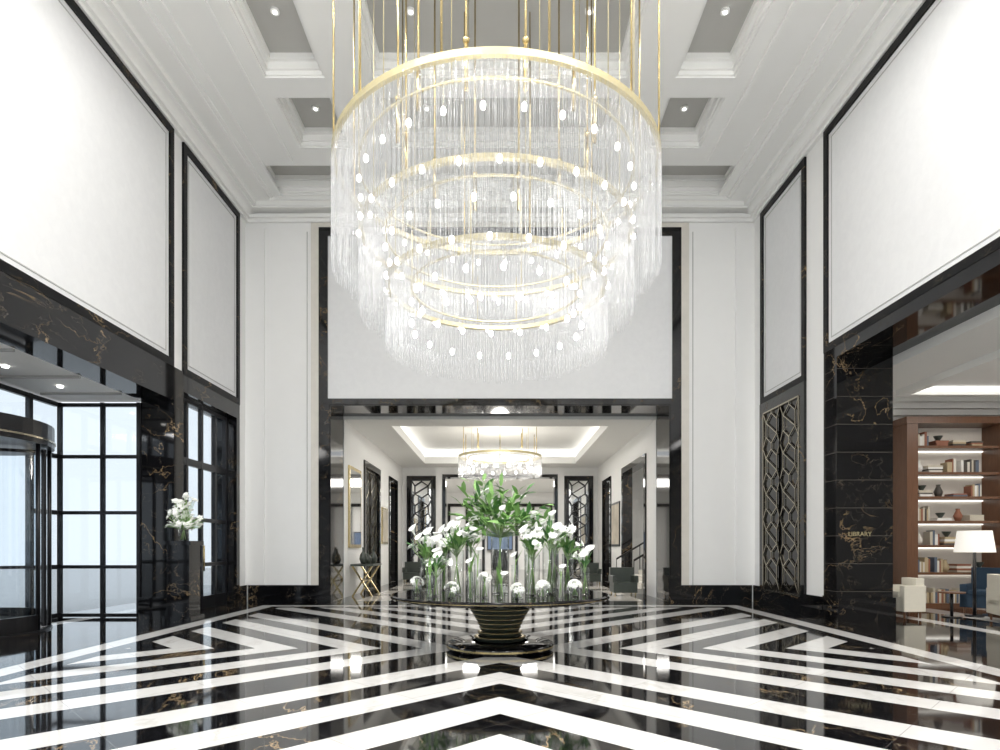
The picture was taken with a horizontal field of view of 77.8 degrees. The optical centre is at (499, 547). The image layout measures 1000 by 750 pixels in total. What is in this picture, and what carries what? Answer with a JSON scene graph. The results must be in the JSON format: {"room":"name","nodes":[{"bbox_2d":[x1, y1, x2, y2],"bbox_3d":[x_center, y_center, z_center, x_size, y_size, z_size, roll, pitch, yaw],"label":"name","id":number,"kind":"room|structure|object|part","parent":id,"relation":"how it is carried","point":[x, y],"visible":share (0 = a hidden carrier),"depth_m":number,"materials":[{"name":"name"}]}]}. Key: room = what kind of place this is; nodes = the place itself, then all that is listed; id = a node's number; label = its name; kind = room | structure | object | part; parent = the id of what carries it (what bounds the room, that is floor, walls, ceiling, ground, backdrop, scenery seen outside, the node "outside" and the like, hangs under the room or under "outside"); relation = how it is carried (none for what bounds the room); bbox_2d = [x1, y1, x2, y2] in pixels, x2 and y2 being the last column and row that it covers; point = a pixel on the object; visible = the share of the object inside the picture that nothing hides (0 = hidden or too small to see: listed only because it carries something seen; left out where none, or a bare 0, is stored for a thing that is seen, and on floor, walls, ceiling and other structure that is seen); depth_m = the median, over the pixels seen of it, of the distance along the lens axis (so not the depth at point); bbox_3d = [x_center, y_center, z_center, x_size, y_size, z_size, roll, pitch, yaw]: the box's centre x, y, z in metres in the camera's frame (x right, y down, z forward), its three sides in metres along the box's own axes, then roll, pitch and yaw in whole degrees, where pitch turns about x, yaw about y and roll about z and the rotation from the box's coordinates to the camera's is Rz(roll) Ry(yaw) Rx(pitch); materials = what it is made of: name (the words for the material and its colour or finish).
{"room":"hotel lobby","nodes":[
{"label":"hotel lobby","id":0,"kind":"room"},
{"bbox_2d":[0,343,140,401],"bbox_3d":[-8.520,-0.910,8.100,2.160,4.700,9.800,0,0,0],"label":"ceiling","id":1,"kind":"structure","parent":0,"point":[20,370],"depth_m":11.39,"materials":[{"name":"white paint"}]},
{"bbox_2d":[174,132,245,585],"bbox_3d":[-7.110,-3.960,5.800,0.620,10.800,21.600,0,0,0],"label":"wall","id":2,"kind":"structure","parent":0,"point":[177,141],"depth_m":13.24,"materials":[{"name":"white paint"}]},
{"bbox_2d":[57,402,140,617],"bbox_3d":[-8.300,-0.785,12.850,1.710,4.450,0.080,0,0,0],"label":"window","id":3,"kind":"structure","parent":2,"relation":"in","point":[102,405],"depth_m":12.81,"materials":[{"name":"black metal"}]},
{"bbox_2d":[0,0,239,617],"bbox_3d":[-7.080,-3.620,9.700,0.760,10.120,12.800,0,0,0],"label":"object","id":4,"kind":"structure","parent":2,"relation":"attached to","point":[87,155],"depth_m":10.95,"materials":[{"name":"white paint"}]},
{"bbox_2d":[184,398,226,609],"bbox_3d":[-7.003,-0.953,14.592,0.185,4.785,2.645,0,0,0],"label":"door","id":5,"kind":"structure","parent":2,"relation":"in","point":[215,599],"depth_m":15.25,"materials":[{"name":"black metal"}]},
{"bbox_2d":[240,585,246,602],"bbox_3d":[-6.775,1.215,16.315,0.050,0.450,0.430,0,0,0],"label":"baseboard","id":6,"kind":"structure","parent":2,"relation":"attached to","point":[243,589],"depth_m":16.32,"materials":[{"name":"black stone"}]},
{"bbox_2d":[0,570,999,749],"bbox_3d":[2.200,1.540,18.500,23.600,0.200,47.000,0,0,0],"label":"floor","id":7,"kind":"structure","parent":0,"point":[247,675],"depth_m":6.74,"materials":[{"name":"stone"}]},
{"bbox_2d":[0,412,55,637],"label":"door","id":8,"kind":"structure","parent":7,"relation":"on","point":[19,435],"depth_m":10.77,"materials":[{"name":"black metal"}]},
{"bbox_2d":[0,383,57,617],"bbox_3d":[-9.150,-0.785,8.145,0.090,4.450,9.290,0,0,0],"label":"window","id":9,"kind":"structure","parent":7,"relation":"on","point":[29,397],"depth_m":12.01,"materials":[{"name":"black metal"}]},
{"bbox_2d":[162,541,203,621],"bbox_3d":[-6.300,0.650,12.350,0.560,1.580,0.560,0,0,0],"label":"marble pedestal","id":10,"kind":"object","parent":7,"relation":"on","point":[183,557],"visible":1,"depth_m":12.13,"materials":[{"name":"black stone"}]},
{"bbox_2d":[165,492,205,540],"bbox_3d":[-6.256,-0.627,12.360,0.830,0.974,0.642,0,0,-20],"label":"flower arrangement","id":11,"kind":"object","parent":10,"relation":"on","point":[185,521],"visible":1,"depth_m":12.30,"materials":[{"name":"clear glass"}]},
{"bbox_2d":[350,563,380,596],"bbox_3d":[-4.085,0.967,18.950,0.670,0.974,1.300,0,0,0],"label":"console table","id":12,"kind":"object","parent":7,"relation":"on","point":[363,580],"visible":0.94,"depth_m":18.39,"materials":[{"name":"metal"}]},
{"bbox_2d":[359,547,366,563],"bbox_3d":[-4.100,0.230,18.600,0.240,0.500,0.240,0,0,0],"label":"ceramic vase","id":13,"kind":"object","parent":12,"relation":"on","point":[363,557],"visible":0.88,"depth_m":18.53,"materials":[{"name":"grey ceramic"}]},
{"bbox_2d":[366,552,371,563],"bbox_3d":[-4.050,0.300,19.000,0.240,0.360,0.240,0,0,0],"label":"ceramic vase","id":14,"kind":"object","parent":12,"relation":"on","point":[369,559],"visible":0.86,"depth_m":18.93,"materials":[{"name":"grey ceramic"}]},
{"bbox_2d":[370,549,376,562],"bbox_3d":[-3.950,0.255,19.350,0.240,0.450,0.240,0,0,0],"label":"ceramic vase","id":15,"kind":"object","parent":12,"relation":"on","point":[373,555],"visible":0.94,"depth_m":19.27,"materials":[{"name":"grey ceramic"}]},
{"bbox_2d":[402,562,421,581],"bbox_3d":[-3.700,1.015,26.205,0.760,0.850,0.710,0,0,0],"label":"lounge armchair","id":16,"kind":"object","parent":7,"relation":"on","point":[411,569],"visible":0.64,"depth_m":26.39,"materials":[{"name":"fabric"}]},
{"bbox_2d":[390,587,609,656],"bbox_3d":[0.000,1.045,8.900,3.104,0.790,3.104,0,0,0],"label":"round pedestal table","id":17,"kind":"object","parent":7,"relation":"on","point":[499,620],"visible":0.94,"depth_m":8.47,"materials":[{"name":"black stone"}]},
{"bbox_2d":[410,576,423,594],"bbox_3d":[-1.147,0.518,8.555,0.201,0.263,0.194,0,0,0],"label":"vase","id":18,"kind":"object","parent":17,"relation":"on","point":[413,581],"visible":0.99,"depth_m":8.54,"materials":[{"name":"clear glass"}]},
{"bbox_2d":[406,524,442,592],"bbox_3d":[-1.016,0.144,9.108,0.473,1.012,0.677,0,0,31],"label":"flower vase","id":19,"kind":"object","parent":17,"relation":"on","point":[428,542],"visible":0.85,"depth_m":9.00,"materials":[{"name":"clear glass"}]},
{"bbox_2d":[426,558,433,598],"bbox_3d":[-0.906,0.383,7.937,0.096,0.534,0.124,0,0,25],"label":"bud vase","id":20,"kind":"object","parent":17,"relation":"on","point":[429,564],"visible":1,"depth_m":7.93,"materials":[{"name":"clear glass"}]},
{"bbox_2d":[423,547,452,595],"bbox_3d":[-0.857,0.318,8.373,0.453,0.664,0.318,0,0,0],"label":"flower vase","id":21,"kind":"object","parent":17,"relation":"on","point":[436,557],"visible":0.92,"depth_m":8.35,"materials":[{"name":"clear glass"}]},
{"bbox_2d":[437,526,452,589],"bbox_3d":[-0.842,0.158,9.625,0.387,0.984,0.576,0,0,0],"label":"flower vase","id":22,"kind":"object","parent":17,"relation":"on","point":[447,528],"visible":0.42,"depth_m":9.52,"materials":[{"name":"clear glass"}]},
{"bbox_2d":[444,581,459,598],"bbox_3d":[-0.615,0.538,7.955,0.196,0.223,0.185,0,0,38],"label":"vase","id":23,"kind":"object","parent":17,"relation":"on","point":[453,585],"visible":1,"depth_m":7.94,"materials":[{"name":"clear glass"}]},
{"bbox_2d":[434,516,477,594],"bbox_3d":[-0.599,0.101,8.582,0.596,1.098,0.543,0,0,0],"label":"flower vase","id":24,"kind":"object","parent":17,"relation":"on","point":[459,539],"visible":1,"depth_m":8.55,"materials":[{"name":"clear glass"}]},
{"bbox_2d":[465,555,474,599],"bbox_3d":[-0.371,0.363,7.731,0.126,0.574,0.132,0,0,0],"label":"bud vase","id":25,"kind":"object","parent":17,"relation":"on","point":[467,561],"visible":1,"depth_m":7.74,"materials":[{"name":"clear glass"}]},
{"bbox_2d":[465,522,486,589],"bbox_3d":[-0.459,0.119,9.605,0.540,1.062,0.439,0,0,0],"label":"flower vase","id":26,"kind":"object","parent":17,"relation":"on","point":[470,542],"visible":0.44,"depth_m":9.59,"materials":[{"name":"clear glass"}]},
{"bbox_2d":[471,546,482,596],"bbox_3d":[-0.311,0.294,8.283,0.191,0.711,0.128,0,0,0],"label":"bud vase","id":27,"kind":"object","parent":17,"relation":"on","point":[479,549],"visible":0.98,"depth_m":8.29,"materials":[{"name":"clear glass"}]},
{"bbox_2d":[477,572,491,597],"bbox_3d":[-0.198,0.478,8.053,0.199,0.343,0.178,0,0,31],"label":"vase","id":28,"kind":"object","parent":17,"relation":"on","point":[483,575],"visible":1,"depth_m":8.03,"materials":[{"name":"clear glass"}]},
{"bbox_2d":[496,567,507,599],"bbox_3d":[0.029,0.438,7.672,0.128,0.425,0.147,0,0,14],"label":"bud vase","id":29,"kind":"object","parent":17,"relation":"on","point":[503,573],"visible":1,"depth_m":7.69,"materials":[{"name":"clear glass"}]},
{"bbox_2d":[449,472,559,593],"bbox_3d":[0.025,-0.248,8.936,1.454,1.796,1.493,0,0,-35],"label":"flower vase","id":30,"kind":"object","parent":17,"relation":"on","point":[495,504],"visible":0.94,"depth_m":8.81,"materials":[{"name":"clear glass"}]},
{"bbox_2d":[511,551,521,595],"bbox_3d":[0.211,0.334,8.244,0.112,0.633,0.170,0,0,-31],"label":"bud vase","id":31,"kind":"object","parent":17,"relation":"on","point":[514,553],"visible":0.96,"depth_m":8.28,"materials":[{"name":"clear glass"}]},
{"bbox_2d":[510,583,524,599],"bbox_3d":[0.222,0.543,7.847,0.196,0.213,0.200,0,0,0],"label":"vase","id":32,"kind":"object","parent":17,"relation":"on","point":[519,588],"visible":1,"depth_m":7.80,"materials":[{"name":"clear glass"}]},
{"bbox_2d":[524,529,544,588],"bbox_3d":[0.533,0.156,9.653,0.360,0.988,0.354,0,0,-25],"label":"flower vase","id":33,"kind":"object","parent":17,"relation":"on","point":[540,539],"visible":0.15,"depth_m":9.68,"materials":[{"name":"clear glass"}]},
{"bbox_2d":[519,524,557,595],"bbox_3d":[0.430,0.161,8.345,0.476,0.978,0.568,0,0,-37],"label":"flower vase","id":34,"kind":"object","parent":17,"relation":"on","point":[532,545],"visible":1,"depth_m":8.34,"materials":[{"name":"clear glass"}]},
{"bbox_2d":[535,580,549,598],"bbox_3d":[0.556,0.529,7.994,0.180,0.242,0.207,0,0,45],"label":"vase","id":35,"kind":"object","parent":17,"relation":"on","point":[543,584],"visible":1,"depth_m":7.97,"materials":[{"name":"clear glass"}]},
{"bbox_2d":[542,530,560,589],"bbox_3d":[0.883,0.162,9.695,0.442,0.975,0.548,0,0,23],"label":"flower vase","id":36,"kind":"object","parent":17,"relation":"on","point":[554,542],"visible":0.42,"depth_m":9.68,"materials":[{"name":"clear glass"}]},
{"bbox_2d":[532,510,574,593],"bbox_3d":[0.685,0.058,8.712,0.637,1.184,0.432,0,0,-15],"label":"flower vase","id":37,"kind":"object","parent":17,"relation":"on","point":[556,527],"visible":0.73,"depth_m":8.72,"materials":[{"name":"clear glass"}]},
{"bbox_2d":[554,563,565,598],"bbox_3d":[0.759,0.405,7.818,0.112,0.490,0.190,0,0,33],"label":"bud vase","id":38,"kind":"object","parent":17,"relation":"on","point":[561,566],"visible":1,"depth_m":7.84,"materials":[{"name":"clear glass"}]},
{"bbox_2d":[552,525,583,591],"bbox_3d":[1.000,0.151,9.046,0.436,0.997,0.610,0,0,12],"label":"flower vase","id":39,"kind":"object","parent":17,"relation":"on","point":[565,542],"visible":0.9,"depth_m":9.10,"materials":[{"name":"clear glass"}]},
{"bbox_2d":[567,579,581,597],"bbox_3d":[0.980,0.528,8.143,0.195,0.243,0.185,0,0,-29],"label":"vase","id":40,"kind":"object","parent":17,"relation":"on","point":[574,585],"visible":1,"depth_m":8.10,"materials":[{"name":"clear glass"}]},
{"bbox_2d":[568,545,594,594],"bbox_3d":[1.121,0.303,8.623,0.346,0.694,0.366,0,0,-18],"label":"flower vase","id":41,"kind":"object","parent":17,"relation":"on","point":[583,557],"visible":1,"depth_m":8.58,"materials":[{"name":"clear glass"}]},
{"bbox_2d":[487,532,512,569],"bbox_3d":[0.000,0.190,41.170,1.700,2.500,0.340,0,0,0],"label":"screen","id":42,"kind":"object","parent":7,"relation":"on","point":[492,542],"visible":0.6,"depth_m":41.18,"materials":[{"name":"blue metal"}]},
{"bbox_2d":[580,563,601,584],"bbox_3d":[3.600,1.015,24.605,0.760,0.850,0.710,0,0,0],"label":"lounge armchair","id":43,"kind":"object","parent":7,"relation":"on","point":[593,574],"visible":0.83,"depth_m":24.42,"materials":[{"name":"fabric"}]},
{"bbox_2d":[609,567,638,596],"bbox_3d":[3.700,1.015,18.605,0.760,0.850,0.710,0,0,0],"label":"lounge armchair","id":44,"kind":"object","parent":7,"relation":"on","point":[621,579],"visible":1,"depth_m":18.49,"materials":[{"name":"fabric"}]},
{"bbox_2d":[616,542,642,593],"bbox_3d":[5.483,0.127,20.900,2.665,2.625,3.000,0,0,0],"label":"staircase","id":45,"kind":"structure","parent":7,"relation":"on","point":[640,572],"depth_m":20.93,"materials":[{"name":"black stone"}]},
{"bbox_2d":[893,577,925,618],"bbox_3d":[8.410,1.030,12.849,0.480,0.820,0.500,0,0,-4],"label":"armchair","id":46,"kind":"object","parent":7,"relation":"on","point":[910,595],"visible":0.76,"depth_m":12.61,"materials":[{"name":"beige fabric"}]},
{"bbox_2d":[893,416,999,608],"bbox_3d":[11.580,-0.840,15.020,3.880,4.560,0.660,0,0,0],"label":"bookcase","id":47,"kind":"object","parent":7,"relation":"on","point":[946,469],"visible":0.79,"depth_m":14.96,"materials":[{"name":"brown wood"}]},
{"bbox_2d":[938,591,965,617],"bbox_3d":[9.400,1.175,12.900,0.480,0.530,0.480,0,0,0],"label":"side table","id":48,"kind":"object","parent":7,"relation":"on","point":[951,593],"visible":1,"depth_m":12.87,"materials":[{"name":"brown wood"}]},
{"bbox_2d":[953,530,995,617],"bbox_3d":[9.950,0.540,13.000,0.720,1.800,0.720,0,0,0],"label":"floor lamp","id":49,"kind":"object","parent":7,"relation":"on","point":[975,541],"visible":1,"depth_m":12.81,"materials":[{"name":"white fabric"}]},
{"bbox_2d":[960,567,999,612],"bbox_3d":[10.742,0.940,13.594,0.870,1.000,0.890,0,0,-38],"label":"armchair","id":50,"kind":"object","parent":7,"relation":"on","point":[966,600],"visible":0.53,"depth_m":13.65,"materials":[{"name":"blue fabric"}]},
{"bbox_2d":[986,574,999,619],"bbox_3d":[10.059,0.980,11.996,0.820,0.920,0.840,0,0,21],"label":"armchair","id":51,"kind":"object","parent":7,"relation":"on","point":[993,580],"visible":1,"depth_m":12.17,"materials":[{"name":"beige fabric"}]},
{"bbox_2d":[163,0,836,192],"bbox_3d":[0.000,-9.500,5.800,15.800,0.500,22.000,0,0,0],"label":"ceiling","id":52,"kind":"structure","parent":0,"point":[711,50],"depth_m":12.18,"materials":[{"name":"white paint"}]},
{"bbox_2d":[331,0,661,383],"bbox_3d":[-0.051,-6.170,8.899,4.592,6.820,4.591,0,0,45],"label":"chandelier","id":53,"kind":"object","parent":52,"relation":"hanging from","point":[390,272],"visible":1,"depth_m":7.91,"materials":[{"name":"clear glass"}]},
{"bbox_2d":[246,213,753,601],"bbox_3d":[0.230,-3.960,17.250,15.260,10.800,1.300,0,0,0],"label":"wall","id":54,"kind":"structure","parent":0,"point":[285,243],"depth_m":16.60,"materials":[{"name":"white paint"}]},
{"bbox_2d":[245,223,754,601],"bbox_3d":[0.000,-3.625,17.220,13.600,10.130,1.440,0,0,0],"label":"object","id":55,"kind":"structure","parent":54,"relation":"attached to","point":[641,366],"depth_m":16.58,"materials":[{"name":"white paint"}]},
{"bbox_2d":[343,416,656,492],"bbox_3d":[0.000,-4.110,29.950,14.400,0.800,24.100,0,0,0],"label":"ceiling","id":56,"kind":"structure","parent":0,"point":[596,439],"depth_m":23.24,"materials":[{"name":"white paint"}]},
{"bbox_2d":[458,427,541,479],"bbox_3d":[0.000,-3.460,22.800,3.075,1.699,3.075,0,0,0],"label":"chandelier","id":57,"kind":"object","parent":56,"relation":"hanging from","point":[499,451],"visible":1,"depth_m":22.13,"materials":[{"name":"clear glass"}]},
{"bbox_3d":[0.000,-3.760,22.800,3.060,1.100,3.060,0,0,0],"label":"brass frame","id":58,"kind":"part","parent":57,"relation":"part of","materials":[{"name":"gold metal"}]},
{"bbox_2d":[344,420,655,597],"bbox_3d":[0.000,-1.135,29.950,14.400,5.150,24.100,0,0,0],"label":"wall","id":59,"kind":"structure","parent":0,"point":[357,448],"depth_m":23.75,"materials":[{"name":"white paint"}]},
{"bbox_2d":[348,465,360,547],"bbox_3d":[-4.470,-1.235,19.125,0.060,2.450,1.550,0,0,0],"label":"framed mirror","id":60,"kind":"object","parent":59,"relation":"attached to","point":[354,475],"visible":1,"depth_m":18.92,"materials":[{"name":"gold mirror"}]},
{"bbox_2d":[366,470,376,588],"bbox_3d":[-4.630,-0.635,21.800,0.141,4.150,2.321,0,0,0],"label":"door","id":61,"kind":"structure","parent":59,"relation":"in","point":[371,481],"depth_m":22.19,"materials":[{"name":"black metal"}]},
{"bbox_2d":[381,507,387,543],"bbox_3d":[-4.475,-0.860,24.100,0.050,1.400,1.200,0,0,0],"label":"framed picture","id":62,"kind":"object","parent":59,"relation":"attached to","point":[384,511],"visible":1,"depth_m":23.89,"materials":[{"name":"beige paper"}]},
{"bbox_2d":[364,453,646,594],"bbox_3d":[0.000,-0.735,23.050,9.640,4.350,8.020,0,0,0],"label":"door frame","id":63,"kind":"structure","parent":59,"relation":"attached to","point":[640,462],"depth_m":22.96,"materials":[{"name":"black stone"}]},
{"bbox_2d":[611,501,619,546],"bbox_3d":[4.475,-0.910,24.000,0.050,1.700,1.600,0,0,0],"label":"framed picture","id":64,"kind":"object","parent":59,"relation":"attached to","point":[615,507],"visible":1,"depth_m":23.89,"materials":[{"name":"beige paper"}]},
{"bbox_2d":[402,467,642,578],"bbox_3d":[0.000,-1.128,28.748,14.400,5.164,0.604,0,0,0],"label":"wall","id":65,"kind":"structure","parent":0,"point":[424,490],"depth_m":28.56,"materials":[{"name":"white paint"}]},
{"bbox_2d":[754,135,823,595],"bbox_3d":[7.330,-3.960,5.800,1.060,10.800,21.600,0,0,0],"label":"wall","id":66,"kind":"structure","parent":0,"point":[815,356],"depth_m":13.40,"materials":[{"name":"white paint"}]},
{"bbox_2d":[74,0,925,222],"bbox_3d":[0.000,-8.975,5.800,13.600,0.550,21.600,0,0,0],"label":"crown molding","id":67,"kind":"structure","parent":66,"relation":"attached to","point":[144,35],"depth_m":13.17,"materials":[{"name":"white paint"}]},
{"bbox_2d":[753,585,759,602],"bbox_3d":[6.775,1.215,16.315,0.050,0.450,0.430,0,0,0],"label":"baseboard","id":68,"kind":"structure","parent":66,"relation":"attached to","point":[756,589],"depth_m":16.32,"materials":[{"name":"black stone"}]},
{"bbox_2d":[762,395,799,595],"bbox_3d":[6.758,-1.180,14.921,0.073,4.536,1.918,0,0,0],"label":"lattice screen","id":69,"kind":"object","parent":66,"relation":"attached to","point":[781,423],"visible":1,"depth_m":14.89,"materials":[{"name":"black metal"}]},
{"bbox_2d":[848,532,870,535],"bbox_3d":[7.225,-0.283,12.437,0.464,0.086,0.012,0,0,0],"label":"sign","id":70,"kind":"object","parent":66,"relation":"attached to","point":[848,532],"visible":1,"depth_m":12.43,"materials":[{"name":"gold metal"}]},
{"bbox_2d":[760,0,999,619],"bbox_3d":[7.325,-3.620,9.700,1.170,10.120,12.800,0,0,0],"label":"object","id":71,"kind":"structure","parent":66,"relation":"attached to","point":[911,160],"depth_m":11.68,"materials":[{"name":"white paint"}]},
{"bbox_2d":[893,305,999,416],"bbox_3d":[10.940,-3.580,9.350,6.120,0.640,12.100,0,0,0],"label":"ceiling","id":72,"kind":"structure","parent":0,"point":[955,371],"depth_m":12.86,"materials":[{"name":"white paint"}]},
{"label":"outside","id":73,"kind":"structure","parent":0,"visible":0},
{"bbox_2d":[0,568,210,617],"bbox_3d":[-34.800,1.600,7.500,50.400,0.280,75.000,0,0,0],"label":"ground","id":74,"kind":"structure","parent":73,"point":[81,587],"depth_m":22.35,"materials":[{"name":"stone"}]}
]}

